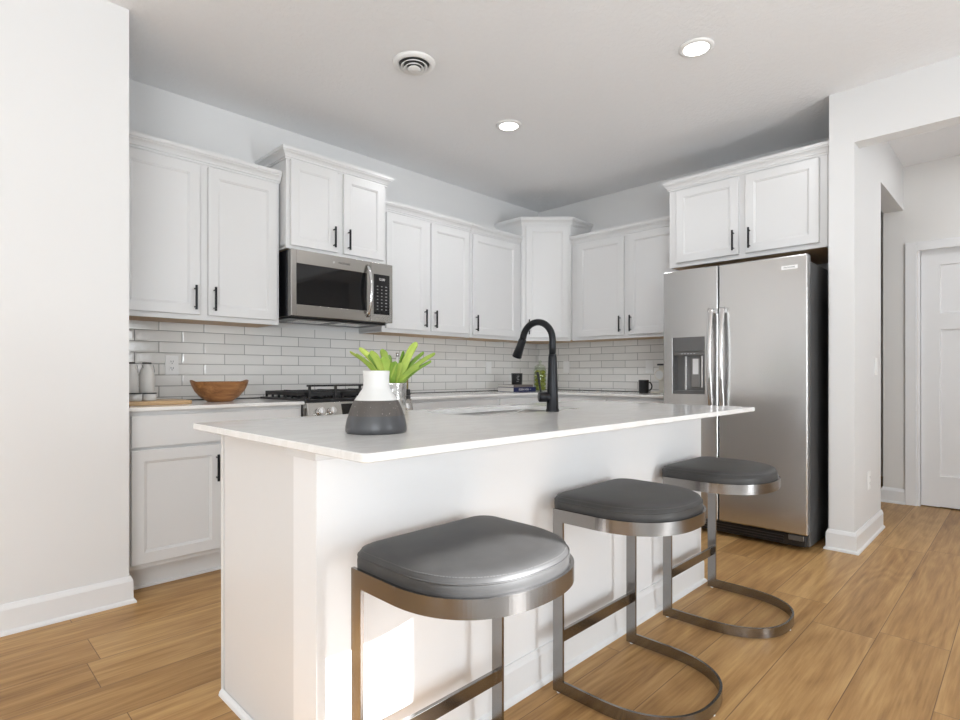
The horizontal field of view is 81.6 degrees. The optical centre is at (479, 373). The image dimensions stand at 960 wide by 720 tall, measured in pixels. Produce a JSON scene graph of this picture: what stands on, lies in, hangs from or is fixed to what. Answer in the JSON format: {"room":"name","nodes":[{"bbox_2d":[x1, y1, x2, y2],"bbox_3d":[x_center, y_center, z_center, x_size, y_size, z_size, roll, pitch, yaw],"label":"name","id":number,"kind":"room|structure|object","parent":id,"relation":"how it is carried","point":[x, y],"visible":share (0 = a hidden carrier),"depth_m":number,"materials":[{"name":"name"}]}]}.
{"room":"kitchen","nodes":[
{"label":"kitchen","id":0,"kind":"room"},
{"bbox_2d":[0,0,128,604],"bbox_3d":[-4.266,-0.320,0.596,0.855,2.794,6.557,0,0,45],"label":"wall","id":1,"kind":"structure","parent":0,"point":[64,64],"depth_m":2.44,"materials":[{"name":"white paint"}]},
{"bbox_2d":[0,575,136,636],"bbox_3d":[-3.985,1.015,0.336,0.141,0.124,6.583,0,0,45],"label":"baseboard","id":2,"kind":"structure","parent":1,"relation":"attached to","point":[40,611],"depth_m":2.44,"materials":[{"name":"paint"}]},
{"bbox_2d":[129,79,537,331],"bbox_3d":[-0.771,-0.320,4.622,0.150,2.794,4.083,0,0,45],"label":"wall","id":3,"kind":"structure","parent":0,"point":[153,111],"depth_m":3.81,"materials":[{"name":"white paint"}]},
{"bbox_2d":[129,130,281,327],"bbox_3d":[-1.694,-0.801,3.327,0.360,0.976,0.918,0,0,45],"label":"upper cabinet","id":4,"kind":"object","parent":3,"relation":"attached to","point":[204,225],"visible":0.87,"depth_m":3.21,"materials":[{"name":"paint"}]},
{"bbox_2d":[255,144,392,263],"bbox_3d":[-1.071,-1.118,3.906,0.430,0.636,0.841,0,0,45],"label":"upper cabinet","id":5,"kind":"object","parent":3,"relation":"attached to","point":[329,206],"visible":0.88,"depth_m":3.72,"materials":[{"name":"paint"}]},
{"bbox_2d":[279,248,391,327],"bbox_3d":[-1.038,-0.572,3.901,0.481,0.438,0.783,0,0,45],"label":"microwave","id":6,"kind":"object","parent":5,"relation":"attached to","point":[315,288],"visible":0.99,"depth_m":3.73,"materials":[{"name":"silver metal"}]},
{"bbox_2d":[129,320,538,399],"bbox_3d":[-0.762,-0.080,4.515,0.012,0.486,3.938,0,0,45],"label":"tile backsplash","id":7,"kind":"structure","parent":3,"relation":"attached to","point":[270,358],"depth_m":3.96,"materials":[{"name":"white tile"}]},
{"bbox_2d":[165,355,177,374],"bbox_3d":[-1.874,-0.054,3.384,0.009,0.118,0.074,0,0,45],"label":"wall outlet","id":8,"kind":"object","parent":7,"relation":"attached to","point":[171,361],"visible":1,"depth_m":3.38,"materials":[{"name":"white plastic"}]},
{"bbox_2d":[169,359,174,363],"bbox_3d":[-1.872,-0.074,3.382,0.003,0.029,0.032,0,0,45],"label":"socket","id":9,"kind":"object","parent":8,"relation":"attached to","point":[171,361],"depth_m":3.38,"materials":[{"name":"white plastic"}]},
{"bbox_2d":[169,366,174,370],"bbox_3d":[-1.872,-0.034,3.382,0.003,0.029,0.032,0,0,45],"label":"socket","id":10,"kind":"object","parent":8,"relation":"attached to","point":[171,368],"depth_m":3.38,"materials":[{"name":"white plastic"}]},
{"bbox_2d":[486,362,490,373],"bbox_3d":[0.084,-0.060,5.360,0.008,0.118,0.074,0,0,45],"label":"wall outlet","id":11,"kind":"object","parent":7,"relation":"attached to","point":[488,364],"visible":1,"depth_m":5.35,"materials":[{"name":"white plastic"}]},
{"bbox_2d":[359,200,472,338],"bbox_3d":[-0.499,-0.801,4.532,0.360,0.976,0.917,0,0,45],"label":"upper cabinet","id":12,"kind":"object","parent":3,"relation":"attached to","point":[428,252],"visible":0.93,"depth_m":4.44,"materials":[{"name":"paint"}]},
{"bbox_2d":[455,223,522,341],"bbox_3d":[0.059,-0.801,5.096,0.360,0.976,0.661,0,0,45],"label":"upper cabinet","id":13,"kind":"object","parent":3,"relation":"attached to","point":[494,253],"visible":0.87,"depth_m":4.98,"materials":[{"name":"paint"}]},
{"bbox_2d":[494,217,592,343],"bbox_3d":[0.623,-0.890,5.434,0.683,1.157,0.683,0,0,45],"label":"upper cabinet","id":14,"kind":"object","parent":3,"relation":"attached to","point":[546,245],"visible":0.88,"depth_m":5.22,"materials":[{"name":"paint"}]},
{"bbox_2d":[0,476,959,719],"bbox_3d":[-0.036,1.107,0.868,6.780,0.060,13.300,0,0,45],"label":"floor","id":15,"kind":"structure","parent":0,"point":[875,633],"depth_m":2.16,"materials":[{"name":"brown wood"}]},
{"bbox_2d":[129,405,300,589],"bbox_3d":[-1.592,0.630,3.212,0.664,0.892,0.915,0,0,45],"label":"base cabinet","id":16,"kind":"object","parent":15,"relation":"on","point":[175,467],"visible":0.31,"depth_m":2.85,"materials":[{"name":"paint"}]},
{"bbox_2d":[129,398,303,411],"bbox_3d":[-1.599,0.173,3.218,0.649,0.020,0.917,0,0,45],"label":"countertop","id":17,"kind":"structure","parent":16,"relation":"on","point":[246,402],"depth_m":3.05,"materials":[{"name":"white stone"}]},
{"bbox_2d":[129,399,191,405],"bbox_3d":[-1.785,0.153,3.017,0.270,0.020,0.340,0,0,45],"label":"cutting board","id":18,"kind":"object","parent":17,"relation":"on","point":[157,401],"visible":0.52,"depth_m":2.94,"materials":[{"name":"brown wood"}]},
{"bbox_2d":[129,362,138,392],"bbox_3d":[-1.892,0.039,3.012,0.075,0.207,0.075,0,0,45],"label":"bottle","id":19,"kind":"object","parent":18,"relation":"on","point":[133,373],"visible":0.58,"depth_m":3.00,"materials":[{"name":"white ceramic"}]},
{"bbox_2d":[129,393,142,400],"bbox_3d":[-1.828,0.122,2.950,0.067,0.042,0.067,0,0,45],"label":"canister","id":20,"kind":"object","parent":18,"relation":"on","point":[132,396],"visible":0.91,"depth_m":2.92,"materials":[{"name":"white ceramic"}]},
{"bbox_2d":[139,362,154,399],"bbox_3d":[-1.837,0.039,3.068,0.075,0.207,0.075,0,0,45],"label":"bottle","id":21,"kind":"object","parent":18,"relation":"on","point":[146,375],"visible":0.86,"depth_m":3.04,"materials":[{"name":"white ceramic"}]},
{"bbox_2d":[143,393,156,400],"bbox_3d":[-1.780,0.122,2.998,0.067,0.042,0.067,0,0,45],"label":"canister","id":22,"kind":"object","parent":18,"relation":"on","point":[146,396],"visible":1,"depth_m":2.97,"materials":[{"name":"white ceramic"}]},
{"bbox_2d":[190,380,248,401],"bbox_3d":[-1.553,0.098,3.322,0.270,0.128,0.326,0,0,45],"label":"bowl","id":23,"kind":"object","parent":17,"relation":"on","point":[210,391],"visible":1,"depth_m":3.23,"materials":[{"name":"brown wood"}]},
{"bbox_2d":[260,384,412,416],"bbox_3d":[-0.958,0.551,3.785,0.703,0.972,0.784,0,0,45],"label":"gas range","id":24,"kind":"object","parent":15,"relation":"on","point":[317,402],"visible":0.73,"depth_m":3.46,"materials":[{"name":"metal"}]},
{"bbox_2d":[260,395,410,402],"bbox_3d":[-0.982,0.162,3.809,0.635,0.020,0.784,0,0,45],"label":"cooktop","id":25,"kind":"object","parent":24,"relation":"in","point":[306,398],"depth_m":3.48,"materials":[{"name":"black metal"}]},
{"bbox_2d":[411,397,496,409],"bbox_3d":[-0.385,0.630,4.430,0.664,0.892,0.932,0,0,45],"label":"base cabinet","id":26,"kind":"object","parent":15,"relation":"on","point":[476,401],"visible":0.02,"depth_m":4.20,"materials":[{"name":"paint"}]},
{"bbox_2d":[351,515,573,719],"bbox_3d":[0.018,0.741,1.342,0.479,0.671,0.494,0,0,45],"label":"bar stool","id":27,"kind":"object","parent":15,"relation":"on","point":[481,567],"visible":1,"depth_m":1.27,"materials":[{"name":"grey leather"}]},
{"bbox_2d":[357,515,569,597],"bbox_3d":[-0.006,0.444,1.365,0.412,0.078,0.471,0,0,45],"label":"cushion","id":28,"kind":"object","parent":27,"relation":"on","point":[481,556],"depth_m":1.25,"materials":[{"name":"grey leather"}]},
{"bbox_2d":[219,419,706,719],"bbox_3d":[0.114,0.630,2.373,0.788,0.894,2.233,0,0,45],"label":"kitchen island","id":29,"kind":"object","parent":15,"relation":"on","point":[295,524],"visible":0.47,"depth_m":1.67,"materials":[{"name":"paint"}]},
{"bbox_2d":[193,400,754,462],"bbox_3d":[0.198,0.173,2.292,1.020,0.020,2.258,0,0,45],"label":"island countertop","id":30,"kind":"structure","parent":29,"relation":"on","point":[429,431],"depth_m":1.73,"materials":[{"name":"white stone"}]},
{"bbox_2d":[345,371,406,434],"bbox_3d":[-0.291,0.077,1.563,0.170,0.172,0.170,0,0,45],"label":"vase","id":31,"kind":"object","parent":30,"relation":"on","point":[376,410],"visible":1,"depth_m":1.51,"materials":[{"name":"grey ceramic"}]},
{"bbox_2d":[350,342,434,413],"bbox_3d":[-0.353,0.017,2.260,0.344,0.291,0.157,0,0,-1],"label":"potted plant","id":32,"kind":"object","parent":30,"relation":"on","point":[400,372],"visible":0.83,"depth_m":2.22,"materials":[{"name":"green plant"}]},
{"bbox_2d":[457,409,545,415],"bbox_3d":[0.114,0.290,2.526,0.382,0.214,0.719,0,0,45],"label":"sink","id":33,"kind":"object","parent":30,"relation":"in","point":[519,410],"visible":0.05,"depth_m":2.76,"materials":[{"name":"metal"}]},
{"bbox_2d":[512,319,558,411],"bbox_3d":[0.238,-0.041,2.473,0.245,0.408,0.089,0,0,45],"label":"faucet","id":34,"kind":"object","parent":30,"relation":"on","point":[551,396],"visible":1,"depth_m":2.41,"materials":[{"name":"black metal"}]},
{"bbox_2d":[497,395,543,404],"bbox_3d":[0.176,0.630,4.996,0.664,0.892,0.658,0,0,45],"label":"base cabinet","id":35,"kind":"object","parent":15,"relation":"on","point":[523,399],"visible":0.04,"depth_m":4.73,"materials":[{"name":"paint"}]},
{"bbox_2d":[558,395,663,403],"bbox_3d":[1.026,0.630,5.048,1.797,0.892,0.664,0,0,45],"label":"base cabinet","id":36,"kind":"object","parent":15,"relation":"on","point":[560,397],"visible":0.02,"depth_m":4.59,"materials":[{"name":"paint"}]},
{"bbox_2d":[410,390,663,399],"bbox_3d":[0.474,0.173,4.493,1.799,0.020,2.231,0,0,45],"label":"countertop","id":37,"kind":"structure","parent":36,"relation":"on","point":[439,395],"depth_m":4.65,"materials":[{"name":"white stone"}]},
{"bbox_2d":[498,387,535,391],"bbox_3d":[0.341,0.142,5.190,0.285,0.042,0.221,0,0,-40],"label":"book","id":38,"kind":"object","parent":37,"relation":"on","point":[500,389],"visible":1,"depth_m":5.10,"materials":[{"name":"paper"}]},
{"bbox_2d":[499,384,532,386],"bbox_3d":[0.333,0.109,5.189,0.255,0.022,0.200,0,0,-42],"label":"book","id":39,"kind":"object","parent":38,"relation":"on","point":[503,385],"visible":0.89,"depth_m":5.13,"materials":[{"name":"paper"}]},
{"bbox_2d":[511,373,522,384],"bbox_3d":[0.341,0.045,5.148,0.105,0.105,0.105,0,0,45],"label":"cup","id":40,"kind":"object","parent":39,"relation":"on","point":[516,378],"visible":1,"depth_m":5.10,"materials":[{"name":"black ceramic"}]},
{"bbox_2d":[639,380,652,392],"bbox_3d":[1.416,0.107,4.785,0.099,0.112,0.099,0,0,45],"label":"mug","id":41,"kind":"object","parent":37,"relation":"on","point":[643,384],"visible":0.97,"depth_m":4.75,"materials":[{"name":"black ceramic"}]},
{"bbox_2d":[650,364,663,393],"bbox_3d":[1.547,0.038,4.720,0.145,0.250,0.150,0,0,45],"label":"coffee maker","id":42,"kind":"object","parent":37,"relation":"on","point":[659,374],"visible":0.72,"depth_m":4.69,"materials":[{"name":"beige metal"}]},
{"bbox_2d":[553,478,722,719],"bbox_3d":[0.570,0.741,1.920,0.479,0.671,0.494,0,0,45],"label":"bar stool","id":43,"kind":"object","parent":15,"relation":"on","point":[632,508],"visible":0.99,"depth_m":1.85,"materials":[{"name":"grey leather"}]},
{"bbox_2d":[554,478,702,521],"bbox_3d":[0.546,0.444,1.944,0.412,0.078,0.471,0,0,45],"label":"cushion","id":44,"kind":"object","parent":43,"relation":"on","point":[620,499],"depth_m":1.82,"materials":[{"name":"grey leather"}]},
{"bbox_2d":[662,456,793,638],"bbox_3d":[1.136,0.741,2.506,0.479,0.671,0.494,0,0,45],"label":"bar stool","id":45,"kind":"object","parent":15,"relation":"on","point":[711,475],"visible":1,"depth_m":2.43,"materials":[{"name":"grey leather"}]},
{"bbox_2d":[662,456,777,484],"bbox_3d":[1.112,0.444,2.529,0.412,0.078,0.471,0,0,45],"label":"cushion","id":46,"kind":"object","parent":45,"relation":"on","point":[704,470],"depth_m":2.40,"materials":[{"name":"grey leather"}]},
{"bbox_2d":[664,253,827,547],"bbox_3d":[1.907,0.167,3.925,0.915,1.780,0.923,0,0,45],"label":"refrigerator","id":47,"kind":"object","parent":15,"relation":"on","point":[754,333],"visible":0.85,"depth_m":3.55,"materials":[{"name":"metal"}]},
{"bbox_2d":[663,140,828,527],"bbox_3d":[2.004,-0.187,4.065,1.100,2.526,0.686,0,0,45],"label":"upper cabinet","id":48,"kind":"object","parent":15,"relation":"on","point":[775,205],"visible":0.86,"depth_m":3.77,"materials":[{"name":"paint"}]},
{"bbox_2d":[106,0,959,212],"bbox_3d":[-0.036,-1.767,0.868,6.780,0.100,13.300,0,0,45],"label":"ceiling","id":49,"kind":"structure","parent":0,"point":[605,100],"depth_m":3.17,"materials":[{"name":"white paint"}]},
{"bbox_2d":[393,51,434,75],"bbox_3d":[-0.364,-1.698,3.073,0.236,0.038,0.236,0,0,45],"label":"ceiling vent","id":50,"kind":"object","parent":49,"relation":"in","point":[415,63],"visible":1,"depth_m":3.05,"materials":[{"name":"white plastic"}]},
{"bbox_2d":[496,119,521,130],"bbox_3d":[0.199,-1.712,3.839,0.176,0.011,0.176,0,0,45],"label":"recessed light","id":51,"kind":"object","parent":49,"relation":"in","point":[508,124],"visible":1,"depth_m":3.82,"materials":[{"name":"white plastic"}]},
{"bbox_2d":[679,37,713,57],"bbox_3d":[1.137,-1.712,2.925,0.176,0.011,0.176,0,0,45],"label":"recessed light","id":52,"kind":"object","parent":49,"relation":"in","point":[696,47],"visible":1,"depth_m":2.91,"materials":[{"name":"white plastic"}]},
{"bbox_2d":[538,137,828,269],"bbox_3d":[1.675,-0.320,4.967,2.839,2.794,0.130,0,0,45],"label":"wall","id":53,"kind":"structure","parent":0,"point":[650,201],"depth_m":5.16,"materials":[{"name":"white paint"}]},
{"bbox_2d":[539,338,663,391],"bbox_3d":[1.259,-0.080,5.278,1.790,0.486,0.012,0,0,45],"label":"tile backsplash","id":54,"kind":"structure","parent":53,"relation":"attached to","point":[603,365],"depth_m":5.33,"materials":[{"name":"white tile"}]},
{"bbox_2d":[563,361,568,372],"bbox_3d":[0.876,-0.070,5.649,0.074,0.118,0.008,0,0,45],"label":"wall outlet","id":55,"kind":"object","parent":54,"relation":"attached to","point":[565,363],"visible":1,"depth_m":5.65,"materials":[{"name":"white plastic"}]},
{"bbox_2d":[646,360,652,372],"bbox_3d":[1.524,-0.065,5.006,0.074,0.118,0.008,0,0,45],"label":"wall outlet","id":56,"kind":"object","parent":54,"relation":"attached to","point":[649,363],"visible":1,"depth_m":5.00,"materials":[{"name":"white plastic"}]},
{"bbox_2d":[570,216,675,341],"bbox_3d":[1.352,-0.801,4.940,1.118,0.976,0.360,0,0,45],"label":"upper cabinet","id":57,"kind":"object","parent":53,"relation":"attached to","point":[618,272],"visible":0.81,"depth_m":4.86,"materials":[{"name":"paint"}]},
{"bbox_2d":[829,88,902,532],"bbox_3d":[2.829,-0.320,4.019,0.132,2.794,1.790,0,0,45],"label":"wall","id":58,"kind":"structure","parent":0,"point":[864,182],"depth_m":3.42,"materials":[{"name":"white paint"}]},
{"bbox_2d":[823,509,884,555],"bbox_3d":[2.478,1.015,3.666,0.184,0.124,0.846,0,0,45],"label":"baseboard","id":59,"kind":"structure","parent":58,"relation":"attached to","point":[855,543],"depth_m":3.41,"materials":[{"name":"paint"}]},
{"bbox_2d":[867,471,870,489],"bbox_3d":[2.533,0.692,3.620,0.009,0.118,0.074,0,0,45],"label":"wall outlet","id":60,"kind":"object","parent":58,"relation":"attached to","point":[868,472],"visible":1,"depth_m":3.61,"materials":[{"name":"white plastic"}]},
{"bbox_2d":[874,358,877,374],"bbox_3d":[2.693,-0.051,3.781,0.010,0.118,0.074,0,0,45],"label":"light switch","id":61,"kind":"object","parent":58,"relation":"attached to","point":[875,359],"visible":1,"depth_m":3.76,"materials":[{"name":"white plastic"}]},
{"bbox_2d":[881,211,882,475],"bbox_3d":[4.284,-0.320,4.211,4.950,2.794,2.469,0,0,45],"label":"wall","id":62,"kind":"structure","parent":0,"point":[881,211],"depth_m":5.86,"materials":[{"name":"white paint"}]},
{"bbox_2d":[854,56,959,147],"bbox_3d":[3.464,-1.554,2.217,3.308,0.327,0.125,0,0,45],"label":"wall header","id":63,"kind":"structure","parent":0,"point":[924,99],"depth_m":3.16,"materials":[{"name":"white paint"}]},
{"bbox_2d":[883,155,959,505],"bbox_3d":[4.674,-0.320,3.535,3.445,2.794,0.120,0,0,45],"label":"wall","id":64,"kind":"structure","parent":0,"point":[931,189],"depth_m":4.61,"materials":[{"name":"white paint"}]},
{"bbox_2d":[881,486,904,504],"bbox_3d":[3.472,1.015,4.681,0.176,0.124,0.106,0,0,45],"label":"baseboard","id":65,"kind":"structure","parent":64,"relation":"attached to","point":[889,495],"depth_m":4.64,"materials":[{"name":"paint"}]},
{"bbox_2d":[905,237,959,505],"bbox_3d":[3.871,0.002,4.305,0.920,2.150,0.118,0,0,45],"label":"trim","id":66,"kind":"structure","parent":64,"relation":"attached to","point":[911,249],"depth_m":4.56,"materials":[{"name":"paint"}]},
{"bbox_2d":[921,246,959,508],"bbox_3d":[3.846,0.025,4.280,0.720,2.087,0.127,0,0,45],"label":"door","id":67,"kind":"structure","parent":64,"relation":"in","point":[940,268],"depth_m":4.47,"materials":[{"name":"paint"}]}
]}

